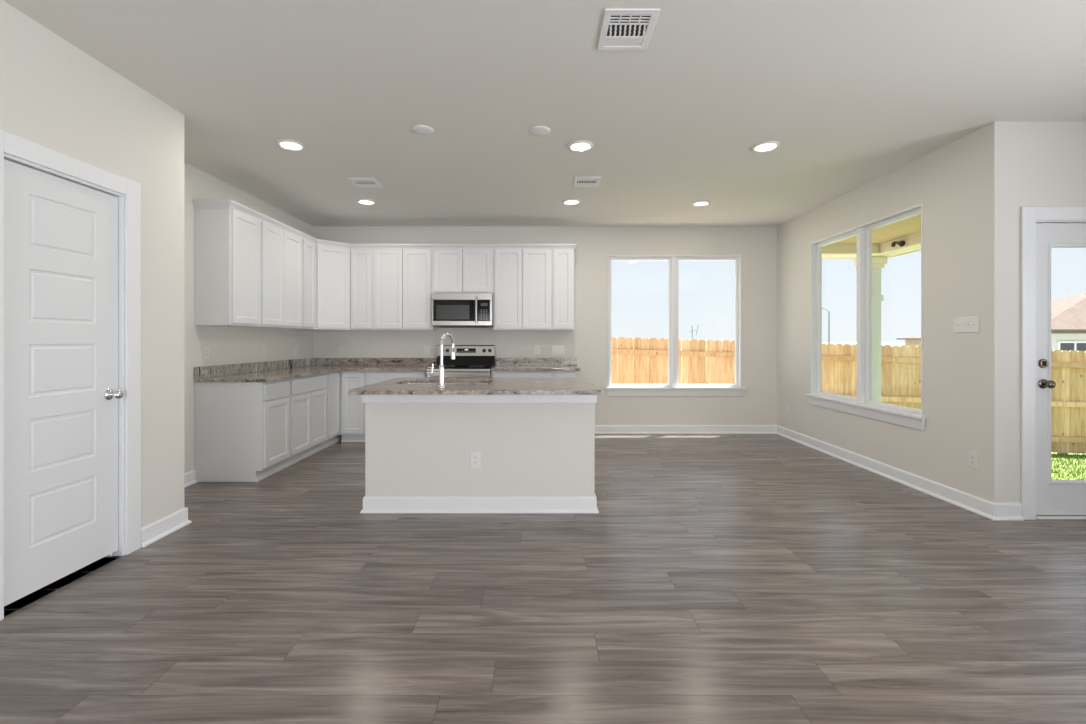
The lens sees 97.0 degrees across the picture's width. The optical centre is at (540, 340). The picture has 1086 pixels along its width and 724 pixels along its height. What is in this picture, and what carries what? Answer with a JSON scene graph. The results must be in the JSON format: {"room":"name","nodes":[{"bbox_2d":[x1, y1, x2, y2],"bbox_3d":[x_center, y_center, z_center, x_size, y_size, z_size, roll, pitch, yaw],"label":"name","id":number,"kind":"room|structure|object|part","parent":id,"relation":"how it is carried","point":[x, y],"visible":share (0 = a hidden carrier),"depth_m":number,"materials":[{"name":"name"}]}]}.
{"room":"open-plan kitchen","nodes":[
{"label":"open-plan kitchen","id":0,"kind":"room"},
{"bbox_2d":[0,0,183,613],"bbox_3d":[-2.702,-0.065,-0.540,0.620,2.893,7.520,0,0,0],"label":"wall","id":1,"kind":"structure","parent":0,"point":[54,95],"depth_m":2.87,"materials":[{"name":"white paint"}]},
{"bbox_2d":[0,129,140,620],"bbox_3d":[-2.426,0.151,2.440,0.168,2.161,0.822,0,0,0],"label":"door","id":2,"kind":"structure","parent":1,"relation":"in","point":[70,227],"depth_m":2.43,"materials":[{"name":"white paint"}]},
{"bbox_3d":[-2.378,0.302,2.682,0.072,0.064,0.064,0,0,0],"label":"knob","id":3,"kind":"part","parent":2,"relation":"part of","materials":[{"name":"silver metal"}]},
{"bbox_2d":[141,507,191,547],"bbox_3d":[-2.673,1.177,3.052,0.618,0.110,0.392,0,0,0],"label":"baseboard","id":4,"kind":"structure","parent":1,"relation":"attached to","point":[150,533],"depth_m":3.02,"materials":[{"name":"white paint"}]},
{"bbox_2d":[184,162,313,472],"bbox_3d":[-3.067,-0.065,4.736,0.110,2.893,3.252,0,0,0],"label":"wall","id":5,"kind":"structure","parent":0,"point":[227,345],"depth_m":4.40,"materials":[{"name":"white paint"}]},
{"bbox_2d":[184,470,196,487],"bbox_3d":[-2.998,1.177,3.694,0.028,0.110,0.948,0,0,0],"label":"baseboard","id":6,"kind":"structure","parent":5,"relation":"attached to","point":[189,477],"depth_m":4.10,"materials":[{"name":"white paint"}]},
{"bbox_2d":[203,347,208,359],"bbox_3d":[-3.007,0.112,4.313,0.008,0.116,0.072,0,0,0],"label":"wall outlet","id":7,"kind":"object","parent":5,"relation":"attached to","point":[205,349],"visible":1,"depth_m":4.30,"materials":[{"name":"white plastic"}]},
{"bbox_2d":[195,208,259,326],"bbox_3d":[-2.850,-0.658,4.396,0.320,1.049,0.451,0,0,0],"label":"upper cabinet","id":8,"kind":"object","parent":5,"relation":"attached to","point":[227,240],"visible":1,"depth_m":4.17,"materials":[{"name":"white paint"}]},
{"bbox_3d":[-2.700,-0.651,4.396,0.019,0.990,0.404,0,0,0],"label":"door","id":9,"kind":"part","parent":8,"relation":"part of","materials":[{"name":"white paint"}]},
{"bbox_2d":[261,347,264,356],"bbox_3d":[-3.007,0.125,5.201,0.008,0.116,0.072,0,0,0],"label":"wall outlet","id":10,"kind":"object","parent":5,"relation":"attached to","point":[262,348],"visible":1,"depth_m":5.19,"materials":[{"name":"white plastic"}]},
{"bbox_2d":[260,221,301,328],"bbox_3d":[-2.850,-0.658,5.027,0.320,1.049,0.809,0,0,0],"label":"upper cabinet","id":11,"kind":"object","parent":5,"relation":"attached to","point":[280,250],"visible":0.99,"depth_m":4.97,"materials":[{"name":"white paint"}]},
{"bbox_3d":[-2.700,-0.651,4.835,0.019,0.990,0.378,0,0,0],"label":"door","id":12,"kind":"part","parent":11,"relation":"part of","materials":[{"name":"white paint"}]},
{"bbox_3d":[-2.700,-0.651,5.219,0.019,0.990,0.378,0,0,0],"label":"door","id":13,"kind":"part","parent":11,"relation":"part of","materials":[{"name":"white paint"}]},
{"bbox_2d":[302,239,314,328],"bbox_3d":[-2.850,-0.658,5.592,0.320,1.049,0.319,0,0,0],"label":"upper cabinet","id":14,"kind":"object","parent":5,"relation":"attached to","point":[308,248],"visible":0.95,"depth_m":5.57,"materials":[{"name":"white paint"}]},
{"bbox_2d":[0,434,1085,723],"bbox_3d":[1.069,1.307,1.031,8.562,0.150,10.962,0,0,0],"label":"floor","id":15,"kind":"structure","parent":0,"point":[715,578],"depth_m":2.19,"materials":[{"name":"brown wood"}]},
{"bbox_2d":[195,379,289,481],"bbox_3d":[-2.708,0.797,4.396,0.605,0.868,0.451,0,0,0],"label":"base cabinet","id":16,"kind":"object","parent":15,"relation":"on","point":[242,429],"visible":0.99,"depth_m":4.17,"materials":[{"name":"white paint"}]},
{"bbox_3d":[-2.473,1.220,4.396,0.012,0.023,0.451,0,0,0],"label":"shoe moulding","id":17,"kind":"part","parent":16,"relation":"part of","materials":[{"name":"white paint"}]},
{"bbox_3d":[-2.414,0.456,4.396,0.019,0.142,0.404,0,0,0],"label":"drawer","id":18,"kind":"part","parent":16,"relation":"part of","materials":[{"name":"white paint"}]},
{"bbox_3d":[-2.414,0.828,4.396,0.019,0.572,0.404,0,0,0],"label":"door","id":19,"kind":"part","parent":16,"relation":"part of","materials":[{"name":"white paint"}]},
{"bbox_2d":[194,358,436,381],"bbox_3d":[-2.190,0.295,5.258,1.640,0.132,2.203,0,0,0],"label":"countertop","id":20,"kind":"structure","parent":16,"relation":"on","point":[268,371],"depth_m":5.49,"materials":[{"name":"stone"}]},
{"bbox_2d":[284,373,327,467],"bbox_3d":[-2.708,0.797,5.027,0.605,0.868,0.809,0,0,0],"label":"base cabinet","id":21,"kind":"object","parent":15,"relation":"on","point":[308,396],"visible":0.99,"depth_m":4.96,"materials":[{"name":"white paint"}]},
{"bbox_3d":[-2.414,0.828,4.835,0.019,0.572,0.378,0,0,0],"label":"door","id":22,"kind":"part","parent":21,"relation":"part of","materials":[{"name":"white paint"}]},
{"bbox_3d":[-2.473,1.220,5.027,0.012,0.023,0.809,0,0,0],"label":"shoe moulding","id":23,"kind":"part","parent":21,"relation":"part of","materials":[{"name":"white paint"}]},
{"bbox_3d":[-2.414,0.456,5.027,0.019,0.142,0.762,0,0,0],"label":"drawer","id":24,"kind":"part","parent":21,"relation":"part of","materials":[{"name":"white paint"}]},
{"bbox_3d":[-2.414,0.828,5.219,0.019,0.572,0.378,0,0,0],"label":"door","id":25,"kind":"part","parent":21,"relation":"part of","materials":[{"name":"white paint"}]},
{"bbox_2d":[322,371,341,448],"bbox_3d":[-2.708,0.797,5.897,0.605,0.868,0.929,0,0,0],"label":"base cabinet","id":26,"kind":"object","parent":15,"relation":"on","point":[333,378],"visible":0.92,"depth_m":5.60,"materials":[{"name":"white paint"}]},
{"bbox_3d":[-2.473,1.220,5.897,0.012,0.023,0.929,0,0,0],"label":"shoe moulding","id":27,"kind":"part","parent":26,"relation":"part of","materials":[{"name":"white paint"}]},
{"bbox_3d":[-2.414,0.750,5.590,0.019,0.729,0.293,0,0,0],"label":"door","id":28,"kind":"part","parent":26,"relation":"part of","materials":[{"name":"white paint"}]},
{"bbox_2d":[340,371,364,441],"bbox_3d":[-2.269,0.797,6.058,0.304,0.868,0.605,0,0,0],"label":"base cabinet","id":29,"kind":"object","parent":15,"relation":"on","point":[352,407],"visible":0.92,"depth_m":5.76,"materials":[{"name":"white paint"}]},
{"bbox_3d":[-2.269,1.220,5.823,0.304,0.023,0.012,0,0,0],"label":"shoe moulding","id":30,"kind":"part","parent":29,"relation":"part of","materials":[{"name":"white paint"}]},
{"bbox_2d":[365,371,426,385],"bbox_3d":[-1.742,0.797,6.058,0.749,0.868,0.605,0,0,0],"label":"base cabinet","id":31,"kind":"object","parent":15,"relation":"on","point":[371,377],"visible":0.14,"depth_m":5.75,"materials":[{"name":"white paint"}]},
{"bbox_3d":[-1.742,0.456,5.764,0.702,0.142,0.019,0,0,0],"label":"drawer","id":32,"kind":"part","parent":31,"relation":"part of","materials":[{"name":"white paint"}]},
{"bbox_2d":[426,345,494,377],"bbox_3d":[-0.984,0.645,5.989,0.756,1.170,0.695,0,0,0],"label":"stove","id":33,"kind":"object","parent":15,"relation":"on","point":[470,361],"visible":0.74,"depth_m":6.27,"materials":[{"name":"silver metal"}]},
{"bbox_3d":[-0.984,0.432,5.672,0.680,0.023,0.060,0,0,0],"label":"handle","id":34,"kind":"part","parent":33,"relation":"part of","materials":[{"name":"silver metal"}]},
{"bbox_3d":[-0.984,0.682,5.719,0.756,0.610,0.034,0,0,0],"label":"oven door","id":35,"kind":"part","parent":33,"relation":"part of","materials":[{"name":"silver metal"}]},
{"bbox_3d":[-0.984,0.353,5.720,0.756,0.033,0.035,0,0,0],"label":"trim","id":36,"kind":"part","parent":33,"relation":"part of","materials":[{"name":"silver metal"}]},
{"bbox_2d":[426,365,494,368],"bbox_3d":[-0.984,0.328,5.989,0.756,0.016,0.575,0,0,0],"label":"cooktop","id":37,"kind":"object","parent":33,"relation":"in","point":[436,366],"depth_m":5.73,"materials":[{"name":"black glass"}]},
{"bbox_3d":[-0.984,0.261,6.302,0.756,0.118,0.070,0,0,0],"label":"panel","id":38,"kind":"part","parent":33,"relation":"part of","materials":[{"name":"black glass"}]},
{"bbox_2d":[360,395,598,512],"bbox_3d":[-0.439,0.797,3.805,1.703,0.869,0.768,0,0,0],"label":"kitchen island","id":39,"kind":"object","parent":15,"relation":"on","point":[537,452],"visible":0.82,"depth_m":3.45,"materials":[{"name":"white paint"}]},
{"bbox_2d":[348,378,600,394],"bbox_3d":[-0.444,0.346,3.738,1.691,0.030,1.070,0,0,0],"label":"island countertop","id":40,"kind":"structure","parent":39,"relation":"on","point":[396,386],"depth_m":3.38,"materials":[{"name":"stone"}]},
{"bbox_2d":[431,333,454,386],"bbox_3d":[-0.686,0.138,3.468,0.096,0.386,0.232,0,0,35],"label":"faucet","id":41,"kind":"object","parent":40,"relation":"on","point":[440,374],"visible":1,"depth_m":3.40,"materials":[{"name":"silver metal"}]},
{"bbox_3d":[-0.749,0.212,3.405,0.064,0.093,0.025,0,0,0],"label":"handle","id":42,"kind":"part","parent":41,"relation":"part of","materials":[{"name":"silver metal"}]},
{"bbox_3d":[-0.679,0.060,3.486,0.021,0.231,0.191,0,0,17],"label":"spout","id":43,"kind":"part","parent":41,"relation":"part of","materials":[{"name":"silver metal"}]},
{"bbox_2d":[407,383,487,383],"bbox_3d":[-0.765,0.461,3.875,0.754,0.197,0.414,0,0,0],"label":"sink","id":44,"kind":"object","parent":40,"relation":"in","point":[407,383],"visible":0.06,"depth_m":4.08,"materials":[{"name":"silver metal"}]},
{"bbox_2d":[470,452,479,467],"bbox_3d":[-0.470,0.856,3.444,0.072,0.116,0.008,0,0,0],"label":"wall outlet","id":45,"kind":"object","parent":39,"relation":"attached to","point":[474,456],"visible":1,"depth_m":3.44,"materials":[{"name":"white plastic"}]},
{"bbox_3d":[-0.439,1.177,3.785,1.703,0.110,0.729,0,0,0],"label":"board","id":46,"kind":"part","parent":39,"relation":"part of","materials":[{"name":"white paint"}]},
{"bbox_3d":[-0.439,0.406,3.792,1.675,0.083,0.715,0,0,0],"label":"trim","id":47,"kind":"part","parent":39,"relation":"part of","materials":[{"name":"white paint"}]},
{"bbox_2d":[491,371,551,377],"bbox_3d":[-0.233,0.797,6.058,0.735,0.868,0.605,0,0,0],"label":"base cabinet","id":48,"kind":"object","parent":15,"relation":"on","point":[494,374],"visible":0.07,"depth_m":5.75,"materials":[{"name":"white paint"}]},
{"bbox_3d":[-0.233,0.456,5.764,0.688,0.142,0.019,0,0,0],"label":"drawer","id":49,"kind":"part","parent":48,"relation":"part of","materials":[{"name":"white paint"}]},
{"bbox_2d":[491,358,580,370],"bbox_3d":[-0.062,0.295,6.041,1.072,0.132,0.638,0,0,0],"label":"countertop","id":50,"kind":"structure","parent":48,"relation":"on","point":[502,364],"depth_m":6.34,"materials":[{"name":"stone"}]},
{"bbox_2d":[552,371,575,377],"bbox_3d":[0.280,0.797,6.058,0.289,0.868,0.605,0,0,0],"label":"base cabinet","id":51,"kind":"object","parent":15,"relation":"on","point":[555,374],"visible":0.1,"depth_m":5.75,"materials":[{"name":"white paint"}]},
{"bbox_3d":[0.280,0.456,5.764,0.242,0.142,0.019,0,0,0],"label":"drawer","id":52,"kind":"part","parent":51,"relation":"part of","materials":[{"name":"white paint"}]},
{"bbox_2d":[3,0,1085,225],"bbox_3d":[1.094,-1.578,1.031,8.512,0.166,10.962,0,0,0],"label":"ceiling","id":53,"kind":"structure","parent":0,"point":[852,93],"depth_m":2.95,"materials":[{"name":"white paint"}]},
{"bbox_2d":[276,139,304,150],"bbox_3d":[-1.927,-1.504,3.700,0.196,0.013,0.196,0,0,0],"label":"recessed light","id":54,"kind":"object","parent":53,"relation":"in","point":[284,143],"visible":1,"depth_m":3.68,"materials":[{"name":"white"}]},
{"bbox_2d":[347,178,383,187],"bbox_3d":[-1.674,-1.507,4.590,0.250,0.007,0.270,0,0,0],"label":"ceiling vent","id":55,"kind":"object","parent":53,"relation":"in","point":[359,182],"visible":1,"depth_m":4.58,"materials":[{"name":"white metal"}]},
{"bbox_2d":[357,199,375,204],"bbox_3d":[-1.897,-1.504,5.218,0.196,0.013,0.196,0,0,0],"label":"recessed light","id":56,"kind":"object","parent":53,"relation":"in","point":[361,201],"visible":1,"depth_m":5.20,"materials":[{"name":"beige"}]},
{"bbox_2d":[563,199,580,204],"bbox_3d":[0.332,-1.504,5.218,0.196,0.013,0.196,0,0,0],"label":"recessed light","id":57,"kind":"object","parent":53,"relation":"in","point":[567,201],"visible":1,"depth_m":5.19,"materials":[{"name":"beige"}]},
{"bbox_2d":[568,140,592,150],"bbox_3d":[0.306,-1.504,3.719,0.196,0.013,0.196,0,0,0],"label":"recessed light","id":58,"kind":"object","parent":53,"relation":"in","point":[581,145],"visible":1,"depth_m":3.70,"materials":[{"name":"beige"}]},
{"bbox_2d":[573,177,601,186],"bbox_3d":[0.437,-1.507,4.561,0.250,0.007,0.280,0,0,0],"label":"ceiling vent","id":59,"kind":"object","parent":53,"relation":"in","point":[578,181],"visible":1,"depth_m":4.56,"materials":[{"name":"white metal"}]},
{"bbox_2d":[597,9,659,49],"bbox_3d":[0.417,-1.507,2.335,0.250,0.007,0.305,0,0,0],"label":"ceiling vent","id":60,"kind":"object","parent":53,"relation":"in","point":[622,29],"visible":1,"depth_m":2.32,"materials":[{"name":"white metal"}]},
{"bbox_2d":[692,201,709,205],"bbox_3d":[1.758,-1.504,5.275,0.196,0.013,0.196,0,0,0],"label":"recessed light","id":61,"kind":"object","parent":53,"relation":"in","point":[697,203],"visible":1,"depth_m":5.26,"materials":[{"name":"beige"}]},
{"bbox_2d":[752,141,779,151],"bbox_3d":[1.744,-1.504,3.729,0.196,0.013,0.196,0,0,0],"label":"recessed light","id":62,"kind":"object","parent":53,"relation":"in","point":[765,146],"visible":1,"depth_m":3.72,"materials":[{"name":"beige"}]},
{"bbox_2d":[314,226,776,424],"bbox_3d":[0.059,-0.065,6.417,6.362,2.893,0.110,0,0,0],"label":"wall","id":63,"kind":"structure","parent":0,"point":[756,245],"depth_m":6.36,"materials":[{"name":"white paint"}]},
{"bbox_2d":[294,245,350,329],"bbox_3d":[-2.706,-0.658,6.056,0.607,1.049,0.607,0,0,0],"label":"upper cabinet","id":64,"kind":"object","parent":63,"relation":"attached to","point":[332,264],"visible":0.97,"depth_m":5.89,"materials":[{"name":"white paint"}]},
{"bbox_3d":[-2.549,-0.651,5.899,0.390,0.990,0.019,0,0,-45],"label":"door","id":65,"kind":"part","parent":64,"relation":"part of","materials":[{"name":"white paint"}]},
{"bbox_2d":[192,200,576,250],"bbox_3d":[-1.548,-1.183,5.694,4.116,0.063,1.507,0,0,-31],"label":"crown molding","id":66,"kind":"structure","parent":64,"relation":"attached to","point":[231,204],"depth_m":6.02,"materials":[{"name":"white paint"}]},
{"bbox_2d":[339,346,344,354],"bbox_3d":[-2.638,0.133,6.357,0.072,0.116,0.008,0,0,0],"label":"wall outlet","id":67,"kind":"object","parent":63,"relation":"attached to","point":[341,348],"visible":1,"depth_m":6.36,"materials":[{"name":"white plastic"}]},
{"bbox_2d":[351,249,372,329],"bbox_3d":[-2.260,-0.658,6.200,0.284,1.049,0.320,0,0,0],"label":"upper cabinet","id":68,"kind":"object","parent":63,"relation":"attached to","point":[361,259],"visible":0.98,"depth_m":6.05,"materials":[{"name":"white paint"}]},
{"bbox_2d":[373,249,437,329],"bbox_3d":[-1.742,-0.658,6.200,0.749,1.049,0.320,0,0,0],"label":"upper cabinet","id":69,"kind":"object","parent":63,"relation":"attached to","point":[402,278],"visible":1,"depth_m":6.05,"materials":[{"name":"white paint"}]},
{"bbox_3d":[-1.921,-0.651,6.050,0.345,0.990,0.019,0,0,0],"label":"door","id":70,"kind":"part","parent":69,"relation":"part of","materials":[{"name":"white paint"}]},
{"bbox_3d":[-1.563,-0.651,6.050,0.345,0.990,0.019,0,0,0],"label":"door","id":71,"kind":"part","parent":69,"relation":"part of","materials":[{"name":"white paint"}]},
{"bbox_2d":[424,346,428,353],"bbox_3d":[-1.518,0.126,6.357,0.072,0.116,0.008,0,0,0],"label":"wall outlet","id":72,"kind":"object","parent":63,"relation":"attached to","point":[426,348],"visible":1,"depth_m":6.36,"materials":[{"name":"white plastic"}]},
{"bbox_2d":[433,249,492,292],"bbox_3d":[-0.985,-0.888,6.200,0.763,0.589,0.320,0,0,0],"label":"upper cabinet","id":73,"kind":"object","parent":63,"relation":"attached to","point":[454,270],"visible":0.94,"depth_m":6.05,"materials":[{"name":"white paint"}]},
{"bbox_3d":[-1.167,-0.881,6.050,0.352,0.530,0.019,0,0,0],"label":"door","id":74,"kind":"part","parent":73,"relation":"part of","materials":[{"name":"white paint"}]},
{"bbox_2d":[431,293,492,327],"bbox_3d":[-0.985,-0.379,6.135,0.756,0.422,0.448,0,0,0],"label":"microwave","id":75,"kind":"object","parent":73,"relation":"attached to","point":[448,310],"visible":0.99,"depth_m":5.96,"materials":[{"name":"grey metal"}]},
{"bbox_3d":[-1.079,-0.374,5.981,0.517,0.259,0.030,0,0,0],"label":"door","id":76,"kind":"part","parent":75,"relation":"part of","materials":[{"name":"black glass"}]},
{"bbox_3d":[-0.800,-0.384,5.938,0.026,0.344,0.054,0,0,0],"label":"handle","id":77,"kind":"part","parent":75,"relation":"part of","materials":[{"name":"silver metal"}]},
{"bbox_3d":[-0.728,-0.374,5.981,0.182,0.259,0.030,0,0,0],"label":"control panel","id":78,"kind":"part","parent":75,"relation":"part of","materials":[{"name":"black glass"}]},
{"bbox_3d":[-0.803,-0.881,6.050,0.352,0.530,0.019,0,0,0],"label":"door","id":79,"kind":"part","parent":73,"relation":"part of","materials":[{"name":"white paint"}]},
{"bbox_2d":[493,249,551,329],"bbox_3d":[-0.234,-0.658,6.200,0.737,1.049,0.320,0,0,0],"label":"upper cabinet","id":80,"kind":"object","parent":63,"relation":"attached to","point":[522,278],"visible":1,"depth_m":6.05,"materials":[{"name":"white paint"}]},
{"bbox_3d":[-0.409,-0.651,6.050,0.339,0.990,0.019,0,0,0],"label":"door","id":81,"kind":"part","parent":80,"relation":"part of","materials":[{"name":"white paint"}]},
{"bbox_3d":[-0.059,-0.651,6.050,0.339,0.990,0.019,0,0,0],"label":"door","id":82,"kind":"part","parent":80,"relation":"part of","materials":[{"name":"white paint"}]},
{"bbox_2d":[496,358,576,365],"bbox_3d":[-0.062,0.280,6.350,1.072,0.102,0.020,0,0,0],"label":"backsplash","id":83,"kind":"structure","parent":63,"relation":"attached to","point":[499,361],"depth_m":6.34,"materials":[{"name":"stone"}]},
{"bbox_2d":[534,346,539,353],"bbox_3d":[-0.053,0.126,6.357,0.072,0.116,0.008,0,0,0],"label":"wall outlet","id":84,"kind":"object","parent":63,"relation":"attached to","point":[536,348],"visible":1,"depth_m":6.36,"materials":[{"name":"white plastic"}]},
{"bbox_2d":[552,346,563,353],"bbox_3d":[0.225,0.126,6.353,0.164,0.116,0.017,0,0,0],"label":"light switch","id":85,"kind":"object","parent":63,"relation":"attached to","point":[555,349],"visible":1,"depth_m":6.36,"materials":[{"name":"white plastic"}]},
{"bbox_2d":[552,249,573,329],"bbox_3d":[0.277,-0.658,6.200,0.282,1.049,0.320,0,0,0],"label":"upper cabinet","id":86,"kind":"object","parent":63,"relation":"attached to","point":[562,259],"visible":0.99,"depth_m":6.05,"materials":[{"name":"white paint"}]},
{"bbox_2d":[606,255,744,395],"bbox_3d":[1.774,-0.198,6.394,1.835,1.866,0.147,0,0,0],"label":"window","id":87,"kind":"structure","parent":63,"relation":"in","point":[672,388],"depth_m":6.37,"materials":[{"name":"white paint"}]},
{"bbox_3d":[1.774,0.631,6.394,1.835,0.028,0.147,0,0,0],"label":"sill","id":88,"kind":"part","parent":87,"relation":"part of","materials":[{"name":"white paint"}]},
{"bbox_2d":[777,122,1009,502],"bbox_3d":[3.185,-0.065,4.838,0.110,2.893,3.049,0,0,0],"label":"wall","id":89,"kind":"structure","parent":0,"point":[962,186],"depth_m":3.71,"materials":[{"name":"white paint"}]},
{"bbox_2d":[595,425,1023,520],"bbox_3d":[1.873,1.177,4.824,2.865,0.110,3.077,0,0,0],"label":"baseboard","id":90,"kind":"structure","parent":89,"relation":"attached to","point":[994,511],"depth_m":4.82,"materials":[{"name":"white paint"}]},
{"bbox_2d":[806,203,925,429],"bbox_3d":[3.162,-0.197,4.752,0.147,1.863,1.707,0,0,0],"label":"window","id":91,"kind":"structure","parent":89,"relation":"in","point":[863,405],"depth_m":4.72,"materials":[{"name":"white paint"}]},
{"bbox_3d":[3.162,0.631,4.752,0.147,0.028,1.707,0,0,0],"label":"sill","id":92,"kind":"part","parent":91,"relation":"part of","materials":[{"name":"white paint"}]},
{"bbox_2d":[954,316,978,332],"bbox_3d":[3.121,-0.115,3.513,0.017,0.115,0.198,0,0,0],"label":"light switch","id":93,"kind":"object","parent":89,"relation":"attached to","point":[961,324],"visible":1,"depth_m":3.51,"materials":[{"name":"white plastic"}]},
{"bbox_2d":[968,451,977,468],"bbox_3d":[3.125,0.865,3.474,0.008,0.116,0.072,0,0,0],"label":"wall outlet","id":94,"kind":"object","parent":89,"relation":"attached to","point":[972,456],"visible":1,"depth_m":3.47,"materials":[{"name":"white plastic"}]},
{"bbox_2d":[1010,122,1085,502],"bbox_3d":[4.275,-0.065,3.368,2.070,2.893,0.110,0,0,0],"label":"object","id":95,"kind":"structure","parent":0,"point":[1048,159],"depth_m":3.31,"materials":[{"name":"white paint"}]},
{"bbox_2d":[1021,207,1085,519],"bbox_3d":[3.873,0.157,3.353,1.129,2.151,0.196,0,0,0],"label":"door","id":96,"kind":"structure","parent":95,"relation":"attached to","point":[1043,229],"depth_m":3.32,"materials":[{"name":"white paint"}]},
{"bbox_3d":[3.480,0.300,3.292,0.066,0.066,0.074,0,0,0],"label":"knob","id":97,"kind":"part","parent":96,"relation":"part of","materials":[{"name":"brown metal"}]},
{"label":"outside","id":98,"kind":"structure","parent":0,"visible":0},
{"bbox_2d":[633,343,904,371],"bbox_3d":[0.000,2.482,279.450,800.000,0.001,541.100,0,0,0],"label":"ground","id":99,"kind":"structure","parent":98,"point":[883,344],"depth_m":297.89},
{"bbox_2d":[822,308,829,342],"bbox_3d":[28.107,-0.428,48.000,1.614,5.820,0.280,0,0,0],"label":"street lamp","id":100,"kind":"object","parent":99,"relation":"on","point":[822,308],"visible":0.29,"depth_m":47.95,"materials":[{"name":"grey metal"}]},
{"bbox_2d":[896,334,920,346],"bbox_3d":[54.000,0.182,52.000,21.200,4.600,13.200,0,0,0],"label":"house","id":101,"kind":"structure","parent":99,"relation":"on","point":[915,340],"depth_m":56.70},
{"bbox_2d":[1051,292,1085,351],"bbox_3d":[26.000,0.132,20.500,14.700,4.700,4.700,0,0,0],"label":"house","id":102,"kind":"structure","parent":99,"relation":"on","point":[1068,314],"depth_m":18.50,"materials":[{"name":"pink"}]},
{"bbox_3d":[20.550,0.482,18.489,1.180,0.780,0.018,0,0,0],"label":"pane","id":103,"kind":"part","parent":102,"relation":"part of","materials":[{"name":"grey glass"}]},
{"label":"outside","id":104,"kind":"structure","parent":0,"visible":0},
{"bbox_2d":[1051,452,1085,479],"bbox_3d":[12.350,2.090,6.200,15.300,0.444,5.400,0,0,0],"label":"lawn","id":105,"kind":"structure","parent":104,"point":[1065,474],"depth_m":7.51,"materials":[{"name":"green plant"}]},
{"bbox_2d":[611,337,1085,453],"bbox_3d":[6.697,1.001,8.453,12.706,2.179,0.155,0,0,0],"label":"wooden fence","id":106,"kind":"object","parent":105,"relation":"on","point":[701,361],"visible":0.31,"depth_m":8.42,"materials":[{"name":"brown wood"}]},
{"bbox_3d":[6.700,0.352,8.395,12.700,0.457,0.040,0,0,0],"label":"rail","id":107,"kind":"part","parent":106,"relation":"part of","materials":[{"name":"brown wood"}]},
{"bbox_3d":[6.700,1.042,8.395,12.700,0.457,0.040,0,0,0],"label":"rail","id":108,"kind":"part","parent":106,"relation":"part of","materials":[{"name":"brown wood"}]},
{"bbox_3d":[6.700,1.662,8.395,12.700,0.457,0.040,0,0,0],"label":"rail","id":109,"kind":"part","parent":106,"relation":"part of","materials":[{"name":"brown wood"}]},
{"bbox_2d":[1051,452,1085,479],"bbox_3d":[8.253,1.932,6.689,6.549,0.268,3.435,0,0,0],"label":"grass blades","id":110,"kind":"object","parent":105,"relation":"on","point":[1056,470],"visible":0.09,"depth_m":7.40,"materials":[{"name":"green plant"}]},
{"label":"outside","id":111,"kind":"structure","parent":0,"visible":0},
{"bbox_2d":[822,214,920,258],"bbox_3d":[4.152,-1.328,5.220,1.755,0.320,3.520,0,0,0],"label":"roof","id":112,"kind":"structure","parent":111,"point":[908,230],"depth_m":6.19,"materials":[{"name":"beige"}]},
{"bbox_2d":[891,241,904,246],"bbox_3d":[4.517,-1.222,6.109,0.082,0.094,0.244,0,0,0],"label":"light","id":113,"kind":"object","parent":112,"relation":"attached to","point":[900,243],"visible":1,"depth_m":6.02,"materials":[{"name":"black plastic"}]},
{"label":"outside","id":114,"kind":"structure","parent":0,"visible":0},
{"bbox_3d":[4.031,1.606,5.222,1.578,0.627,3.517,0,0,0],"label":"patio slab","id":115,"kind":"object","parent":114,"visible":0},
{"bbox_2d":[853,257,887,401],"bbox_3d":[4.655,0.064,6.790,0.290,2.454,0.290,0,0,0],"label":"patio post","id":116,"kind":"object","parent":115,"relation":"on","point":[878,263],"visible":0.41,"depth_m":6.70,"materials":[{"name":"white paint"}]}
]}

